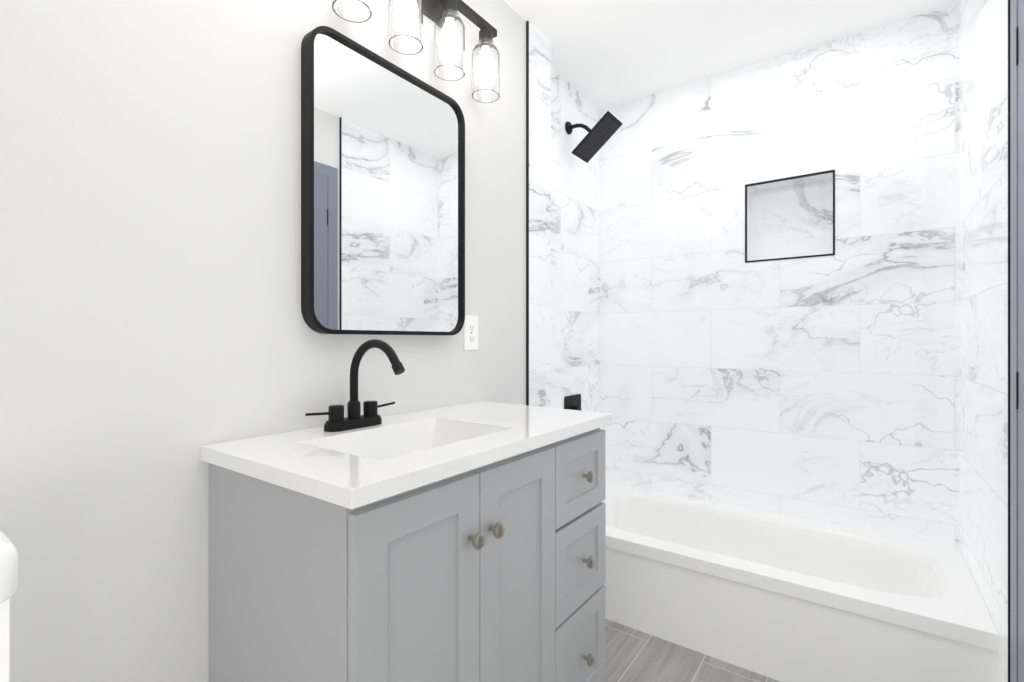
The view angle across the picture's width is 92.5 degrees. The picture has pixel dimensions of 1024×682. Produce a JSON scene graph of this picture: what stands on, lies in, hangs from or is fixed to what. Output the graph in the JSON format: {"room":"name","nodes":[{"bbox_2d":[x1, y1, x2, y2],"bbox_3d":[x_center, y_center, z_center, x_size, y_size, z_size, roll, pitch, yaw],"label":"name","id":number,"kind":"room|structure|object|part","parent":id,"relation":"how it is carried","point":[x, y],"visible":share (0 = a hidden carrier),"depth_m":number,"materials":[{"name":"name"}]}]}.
{"room":"bathroom","nodes":[
{"label":"bathroom","id":0,"kind":"room"},
{"bbox_2d":[0,0,525,681],"bbox_3d":[-0.672,-0.080,1.123,0.234,2.440,2.635,0,0,36],"label":"wall","id":1,"kind":"structure","parent":0,"point":[156,332],"depth_m":1.01,"materials":[{"name":"white paint"}]},
{"bbox_3d":[-0.337,-0.399,1.419,0.038,0.767,0.564,0,0,36],"label":"mirror","id":2,"kind":"part","parent":1,"relation":"part of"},
{"bbox_2d":[332,0,499,102],"bbox_3d":[-0.255,-0.984,1.469,0.114,0.293,0.640,0,0,36],"label":"light","id":3,"kind":"object","parent":1,"relation":"attached to","point":[405,27],"visible":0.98,"depth_m":1.50,"materials":[{"name":"black"}]},
{"bbox_2d":[464,315,477,349],"bbox_3d":[-0.143,-0.026,1.716,0.008,0.120,0.072,0,0,36],"label":"electrical outlet","id":4,"kind":"object","parent":1,"relation":"attached to","point":[471,332],"visible":1,"depth_m":1.71,"materials":[{"name":"white plastic"}]},
{"bbox_2d":[526,21,528,405],"bbox_3d":[0.063,-0.080,2.000,0.010,2.440,0.007,0,0,36],"label":"trim","id":5,"kind":"structure","parent":1,"relation":"attached to","point":[527,213],"depth_m":2.00,"materials":[{"name":"black"}]},
{"bbox_2d":[529,23,550,407],"bbox_3d":[0.115,-0.080,2.074,0.008,2.440,0.172,0,0,36],"label":"tile strip","id":6,"kind":"object","parent":1,"relation":"attached to","point":[539,219],"visible":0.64,"depth_m":2.07,"materials":[{"name":"tile"}]},
{"bbox_2d":[551,68,599,411],"bbox_3d":[0.280,-0.080,2.557,0.100,2.440,0.805,0,0,36],"label":"wall","id":7,"kind":"structure","parent":0,"point":[575,275],"depth_m":2.52,"materials":[{"name":"tile"}]},
{"bbox_2d":[564,394,581,410],"bbox_3d":[0.325,0.366,2.496,0.042,0.168,0.165,0,0,36],"label":"shower valve","id":8,"kind":"object","parent":7,"relation":"attached to","point":[572,402],"visible":0.33,"depth_m":2.49,"materials":[{"name":"black metal"}]},
{"bbox_2d":[565,111,621,162],"bbox_3d":[0.389,-1.001,2.399,0.260,0.199,0.156,0,0,36],"label":"shower head","id":9,"kind":"object","parent":7,"relation":"attached to","point":[602,131],"visible":1,"depth_m":2.38},
{"bbox_2d":[602,619,779,681],"bbox_3d":[0.137,1.165,0.974,1.720,0.050,3.540,0,0,36],"label":"floor","id":10,"kind":"structure","parent":0,"point":[633,655],"depth_m":1.73,"materials":[{"name":"grey tile"}]},
{"bbox_2d":[0,529,17,681],"bbox_3d":[-0.649,0.705,0.396,0.716,0.871,0.415,0,0,36],"label":"toilet","id":11,"kind":"object","parent":10,"relation":"on","point":[8,569],"visible":1,"depth_m":0.65,"materials":[{"name":"white ceramic"}]},
{"bbox_2d":[200,401,612,681],"bbox_3d":[-0.167,0.680,1.238,0.525,0.920,0.919,0,0,36],"label":"bathroom vanity","id":12,"kind":"object","parent":10,"relation":"on","point":[461,543],"visible":1,"depth_m":0.95,"materials":[{"name":"grey paint"}]},
{"bbox_2d":[305,339,404,431],"bbox_3d":[-0.337,0.109,1.193,0.209,0.221,0.262,0,0,36],"label":"faucet","id":13,"kind":"object","parent":12,"relation":"on","point":[337,421],"visible":1,"depth_m":1.21,"materials":[{"name":"black metal"}]},
{"bbox_2d":[602,482,998,681],"bbox_3d":[0.905,0.968,2.045,1.509,0.345,0.700,0,0,36],"label":"bathtub","id":14,"kind":"object","parent":10,"relation":"on","point":[781,597],"visible":0.9,"depth_m":1.76,"materials":[{"name":"white ceramic"}]},
{"bbox_2d":[504,0,959,109],"bbox_3d":[0.137,-1.325,0.974,1.720,0.050,3.540,0,0,36],"label":"ceiling","id":15,"kind":"structure","parent":0,"point":[605,54],"depth_m":2.07,"materials":[{"name":"white paint"}]},
{"bbox_2d":[600,3,958,545],"bbox_3d":[1.114,-0.080,2.414,1.620,2.440,0.140,0,0,36],"label":"wall","id":16,"kind":"structure","parent":0,"point":[824,388],"depth_m":2.22,"materials":[{"name":"tile"}]},
{"bbox_2d":[745,169,834,262],"bbox_3d":[1.256,-0.552,2.230,0.358,0.371,0.013,0,0,36],"label":"trim","id":17,"kind":"structure","parent":16,"relation":"attached to","point":[794,177],"depth_m":2.21,"materials":[{"name":"black"}]},
{"bbox_3d":[0.823,-0.080,0.541,0.100,2.440,3.440,0,0,36],"label":"wall","id":18,"kind":"structure","parent":0,"visible":0},
{"bbox_2d":[959,0,1007,681],"bbox_3d":[1.493,-0.080,1.562,0.008,2.440,0.800,0,0,36],"label":"tile","id":19,"kind":"structure","parent":18,"relation":"attached to","point":[983,285],"depth_m":1.49,"materials":[{"name":"tile"}]},
{"bbox_2d":[1008,0,1009,681],"bbox_3d":[1.256,-0.080,1.235,0.010,2.440,0.007,0,0,36],"label":"trim","id":20,"kind":"structure","parent":18,"relation":"attached to","point":[1008,340],"depth_m":1.23,"materials":[{"name":"black"}]},
{"bbox_2d":[1010,0,1023,681],"bbox_3d":[0.965,0.072,0.870,0.053,2.135,0.890,0,0,36],"label":"door","id":21,"kind":"structure","parent":18,"relation":"in","point":[1016,340],"depth_m":1.17,"materials":[{"name":"grey wood"}]}
]}

